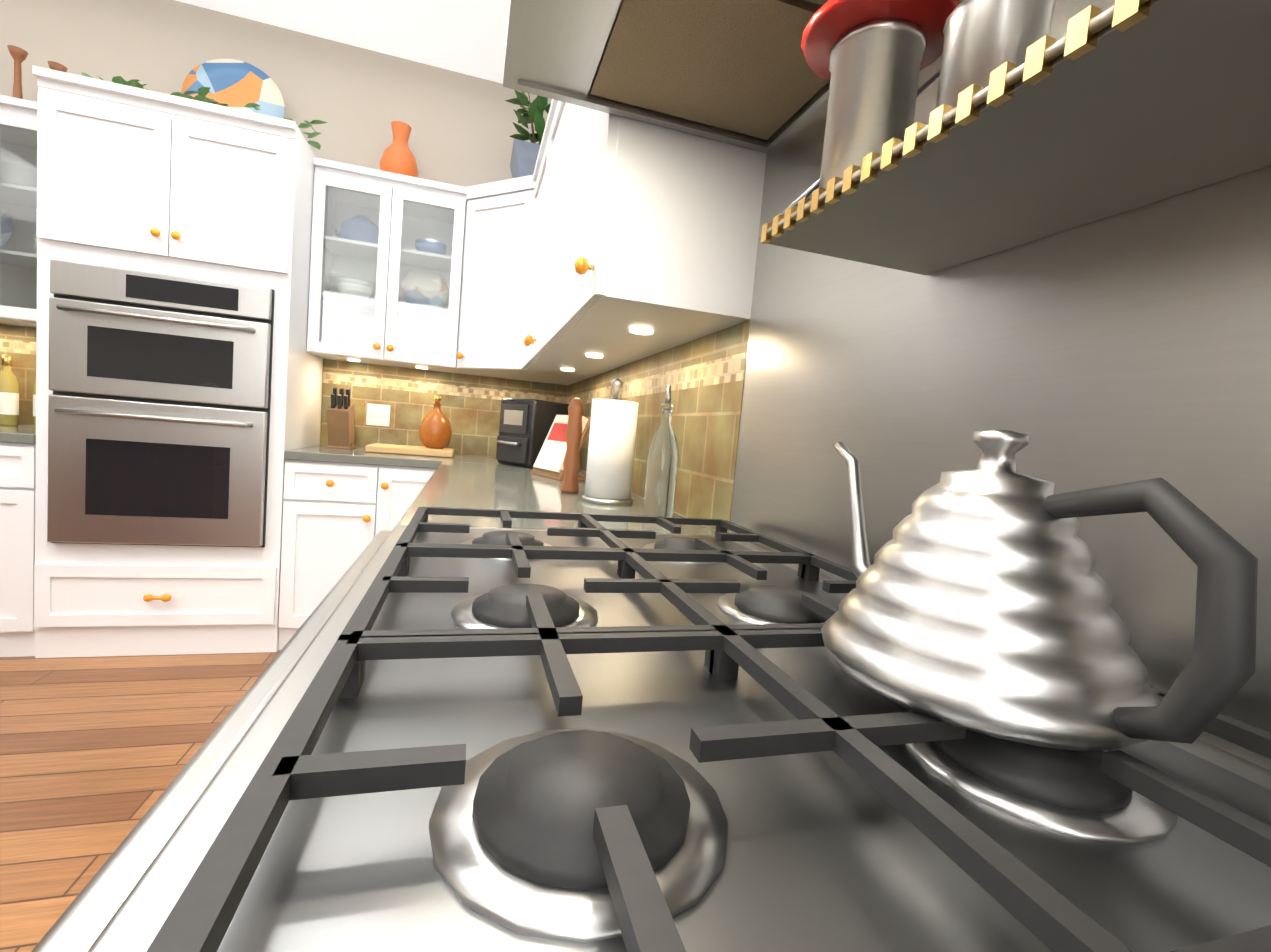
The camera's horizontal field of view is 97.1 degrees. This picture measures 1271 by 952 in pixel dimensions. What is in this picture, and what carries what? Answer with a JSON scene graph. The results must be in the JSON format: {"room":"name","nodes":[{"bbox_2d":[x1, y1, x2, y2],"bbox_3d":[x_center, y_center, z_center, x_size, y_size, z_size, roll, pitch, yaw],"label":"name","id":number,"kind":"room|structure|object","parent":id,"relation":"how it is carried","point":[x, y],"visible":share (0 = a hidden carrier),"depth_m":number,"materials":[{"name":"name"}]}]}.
{"room":"kitchen","nodes":[
{"label":"kitchen","id":0,"kind":"room"},
{"bbox_2d":[0,650,280,951],"bbox_3d":[-4.137,0.837,-0.271,9.400,0.060,11.300,4,4,-17],"label":"floor","id":1,"kind":"structure","parent":0,"point":[97,753],"depth_m":1.76,"materials":[{"name":"brown wood"}]},
{"bbox_2d":[0,442,35,656],"bbox_3d":[-2.862,0.266,2.472,0.680,0.889,0.658,4,4,-17],"label":"base cabinet","id":2,"kind":"object","parent":1,"relation":"on","point":[17,515],"visible":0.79,"depth_m":2.28,"materials":[{"name":"white wood"}]},
{"bbox_2d":[0,424,35,443],"bbox_3d":[-2.828,-0.198,2.452,0.683,0.040,0.628,4,4,-17],"label":"countertop","id":3,"kind":"structure","parent":2,"relation":"on","point":[23,433],"depth_m":2.25,"materials":[{"name":"grey stone"}]},
{"bbox_2d":[0,355,18,425],"bbox_3d":[-2.878,-0.392,2.571,0.074,0.318,0.074,3,5,-29],"label":"wine bottle","id":4,"kind":"object","parent":3,"relation":"on","point":[9,399],"depth_m":2.55,"materials":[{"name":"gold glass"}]},
{"bbox_2d":[33,378,35,426],"bbox_3d":[-2.772,-0.388,2.634,0.074,0.318,0.074,3,5,-29],"label":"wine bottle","id":5,"kind":"object","parent":3,"relation":"on","point":[34,386],"depth_m":2.60,"materials":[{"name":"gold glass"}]},
{"bbox_2d":[32,65,322,657],"bbox_3d":[-2.043,-0.399,2.610,0.880,2.330,0.725,4,4,-17],"label":"tall cabinet","id":6,"kind":"object","parent":1,"relation":"on","point":[179,373],"visible":1,"depth_m":2.34,"materials":[{"name":"white wood"}]},
{"bbox_2d":[82,72,326,149],"bbox_3d":[-1.917,-1.648,2.517,0.983,0.152,0.240,4,4,-17],"label":"ivy garland","id":7,"kind":"object","parent":6,"relation":"on","point":[202,92],"visible":0.19,"depth_m":2.47,"materials":[{"name":"green plant"}]},
{"bbox_2d":[181,59,284,118],"bbox_3d":[-1.958,-1.804,2.765,0.430,0.452,0.173,4,4,-17],"label":"decorative plate","id":8,"kind":"object","parent":6,"relation":"on","point":[236,84],"visible":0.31,"depth_m":2.74,"materials":[{"name":"multicoloured ceramic"}]},
{"bbox_2d":[278,460,435,649],"bbox_3d":[-1.359,0.362,2.921,0.694,0.889,0.658,4,4,-17],"label":"base cabinet","id":9,"kind":"object","parent":1,"relation":"on","point":[337,517],"visible":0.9,"depth_m":2.60,"materials":[{"name":"white wood"}]},
{"bbox_3d":[-0.414,0.511,1.999,0.718,0.889,1.776,4,4,-17],"label":"base cabinet","id":10,"kind":"object","parent":1,"relation":"on","visible":0},
{"bbox_2d":[284,445,432,467],"bbox_3d":[-1.337,-0.102,2.887,0.660,0.040,0.617,4,4,-17],"label":"countertop","id":11,"kind":"structure","parent":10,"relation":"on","point":[320,453],"depth_m":2.62,"materials":[{"name":"grey stone"}]},
{"bbox_2d":[327,387,355,448],"bbox_3d":[-1.545,-0.304,2.955,0.110,0.314,0.216,4,4,-17],"label":"knife block","id":12,"kind":"object","parent":11,"relation":"on","point":[340,421],"visible":1,"depth_m":2.89,"materials":[{"name":"brown wood"}]},
{"bbox_2d":[397,454,714,534],"bbox_3d":[-0.452,0.021,2.245,0.682,0.040,2.361,4,4,-17],"label":"countertop","id":13,"kind":"structure","parent":10,"relation":"on","point":[469,481],"depth_m":1.56,"materials":[{"name":"grey stone"}]},
{"bbox_2d":[365,443,453,457],"bbox_3d":[-1.197,-0.138,3.014,0.420,0.035,0.280,4,4,-17],"label":"cutting board","id":14,"kind":"object","parent":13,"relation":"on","point":[403,449],"visible":1,"depth_m":2.90,"materials":[{"name":"beige wood"}]},
{"bbox_2d":[419,395,451,448],"bbox_3d":[-1.084,-0.295,3.052,0.170,0.290,0.170,4,4,-17],"label":"decanter","id":15,"kind":"object","parent":14,"relation":"on","point":[435,431],"visible":1,"depth_m":3.00,"materials":[{"name":"orange glass"}]},
{"bbox_2d":[496,398,568,467],"bbox_3d":[-0.521,-0.215,2.834,0.260,0.330,0.328,8,5,38],"label":"toaster oven","id":16,"kind":"object","parent":13,"relation":"on","point":[525,426],"visible":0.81,"depth_m":2.71,"materials":[{"name":"black plastic"}]},
{"bbox_2d":[531,415,590,480],"bbox_3d":[-0.298,-0.125,2.343,0.160,0.260,0.260,2,5,-37],"label":"cookbook stand","id":17,"kind":"object","parent":13,"relation":"on","point":[549,461],"visible":0.73,"depth_m":2.31,"materials":[{"name":"white paper"}]},
{"bbox_2d":[561,398,583,492],"bbox_3d":[-0.200,-0.099,1.802,0.060,0.305,0.060,4,4,-17],"label":"pepper mill","id":18,"kind":"object","parent":13,"relation":"on","point":[571,464],"visible":1,"depth_m":1.78,"materials":[{"name":"brown wood"}]},
{"bbox_2d":[582,378,638,504],"bbox_3d":[-0.068,-0.105,1.641,0.150,0.362,0.150,4,4,-17],"label":"paper towel","id":19,"kind":"object","parent":13,"relation":"on","point":[611,447],"visible":1,"depth_m":1.59,"materials":[{"name":"white paper"}]},
{"bbox_2d":[643,385,678,516],"bbox_3d":[0.069,-0.058,1.383,0.076,0.330,0.075,4,4,-17],"label":"glass bottle","id":20,"kind":"object","parent":13,"relation":"on","point":[661,477],"visible":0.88,"depth_m":1.36,"materials":[{"name":"clear glass"}]},
{"bbox_3d":[-0.031,0.738,0.668,0.718,0.699,1.020,4,4,-17],"label":"range","id":21,"kind":"object","parent":1,"relation":"on","visible":0},
{"bbox_2d":[31,506,1270,951],"bbox_3d":[-0.008,0.252,0.628,0.752,0.275,1.018,4,4,-17],"label":"range","id":22,"kind":"object","parent":21,"relation":"on","point":[589,734],"visible":0.94,"depth_m":0.29,"materials":[{"name":"silver metal"}]},
{"bbox_2d":[821,429,1257,750],"bbox_3d":[0.252,0.056,0.430,0.214,0.185,0.338,4,4,-17],"label":"kettle","id":23,"kind":"object","parent":22,"relation":"on","point":[979,599],"visible":1,"depth_m":0.34,"materials":[{"name":"silver metal"}]},
{"bbox_2d":[0,0,567,456],"bbox_3d":[-2.284,-0.806,2.944,4.220,3.050,0.120,4,4,-17],"label":"wall","id":24,"kind":"structure","parent":0,"point":[360,100],"depth_m":2.93,"materials":[{"name":"paint"}]},
{"bbox_2d":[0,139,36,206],"bbox_3d":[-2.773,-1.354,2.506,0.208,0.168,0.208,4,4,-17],"label":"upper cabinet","id":25,"kind":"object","parent":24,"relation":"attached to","point":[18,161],"depth_m":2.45,"materials":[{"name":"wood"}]},
{"bbox_2d":[7,45,27,98],"bbox_3d":[-2.722,-1.736,2.473,0.083,0.270,0.083,3,5,-29],"label":"candlestick","id":26,"kind":"object","parent":25,"relation":"on","point":[19,55],"depth_m":2.46,"materials":[{"name":"brown wood"}]},
{"bbox_2d":[48,61,67,71],"bbox_3d":[-2.589,-1.713,2.514,0.083,0.240,0.083,3,5,-29],"label":"candlestick","id":27,"kind":"object","parent":25,"relation":"on","point":[53,65],"depth_m":2.49,"materials":[{"name":"brown wood"}]},
{"bbox_2d":[0,324,36,424],"bbox_3d":[-2.890,-0.480,2.728,0.680,0.467,0.012,4,4,-17],"label":"backsplash","id":28,"kind":"structure","parent":24,"relation":"attached to","point":[18,342],"depth_m":2.70,"materials":[{"name":"tile"}]},
{"bbox_2d":[307,157,466,372],"bbox_3d":[-1.276,-1.048,2.947,0.696,0.918,0.388,4,4,-17],"label":"upper cabinet","id":29,"kind":"object","parent":24,"relation":"attached to","point":[386,262],"visible":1,"depth_m":2.86,"materials":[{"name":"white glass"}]},
{"bbox_2d":[379,121,417,176],"bbox_3d":[-1.233,-1.665,2.936,0.190,0.315,0.188,4,4,-17],"label":"vase","id":30,"kind":"object","parent":29,"relation":"on","point":[397,157],"visible":0.73,"depth_m":2.88,"materials":[{"name":"ceramic"}]},
{"bbox_2d":[176,0,508,83],"bbox_3d":[-3.871,-2.263,-0.500,9.400,0.080,11.300,4,4,-17],"label":"ceiling","id":31,"kind":"structure","parent":0,"point":[467,37],"depth_m":2.79,"materials":[{"name":"paint"}]},
{"bbox_2d":[579,469,1269,769],"bbox_3d":[0.824,-0.286,-0.502,0.120,3.050,8.300,4,4,-17],"label":"wall","id":32,"kind":"structure","parent":0,"point":[837,580],"depth_m":1.09,"materials":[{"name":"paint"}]},
{"bbox_2d":[456,176,584,384],"bbox_3d":[-0.581,-0.995,2.984,0.658,0.910,0.716,4,4,-17],"label":"upper cabinet","id":33,"kind":"object","parent":32,"relation":"attached to","point":[494,210],"depth_m":2.82,"materials":[{"name":"white wood"}]},
{"bbox_2d":[506,90,550,177],"bbox_3d":[-0.487,-1.780,2.994,0.434,0.662,0.468,4,4,-17],"label":"potted plant","id":34,"kind":"object","parent":33,"relation":"on","point":[524,155],"visible":0.5,"depth_m":2.87,"materials":[{"name":"green plant"}]},
{"bbox_2d":[512,99,647,378],"bbox_3d":[-0.205,-0.905,2.188,0.383,0.910,1.235,4,4,-17],"label":"upper cabinet","id":35,"kind":"object","parent":32,"relation":"attached to","point":[544,189],"depth_m":2.18,"materials":[{"name":"white wood"}]},
{"bbox_2d":[564,320,749,532],"bbox_3d":[-0.101,-0.212,2.342,0.012,0.467,2.358,4,4,-17],"label":"backsplash","id":36,"kind":"structure","parent":32,"relation":"attached to","point":[704,377],"depth_m":1.46,"materials":[{"name":"tile"}]},
{"bbox_2d":[548,103,766,355],"bbox_3d":[0.037,-0.812,1.416,0.348,0.880,0.625,4,4,-17],"label":"upper cabinet","id":37,"kind":"object","parent":32,"relation":"attached to","point":[597,242],"depth_m":1.16,"materials":[{"name":"white wood"}]},
{"bbox_2d":[503,0,829,152],"bbox_3d":[0.192,-0.922,0.565,0.549,0.570,1.063,4,4,-17],"label":"range hood","id":38,"kind":"object","parent":32,"relation":"attached to","point":[741,73],"visible":0.92,"depth_m":0.93,"materials":[{"name":"silver metal"}]},
{"bbox_2d":[729,0,1270,769],"bbox_3d":[0.394,-0.231,0.693,0.010,0.818,1.065,4,4,-17],"label":"backsplash","id":39,"kind":"structure","parent":32,"relation":"attached to","point":[1125,346],"depth_m":0.56,"materials":[{"name":"silver metal"}]},
{"bbox_2d":[758,0,1270,274],"bbox_3d":[0.445,-0.338,0.094,0.245,0.266,1.260,4,4,-17],"label":"shelf","id":40,"kind":"object","parent":32,"relation":"attached to","point":[1033,130],"visible":1,"depth_m":0.45,"materials":[{"name":"silver metal"}]}
]}

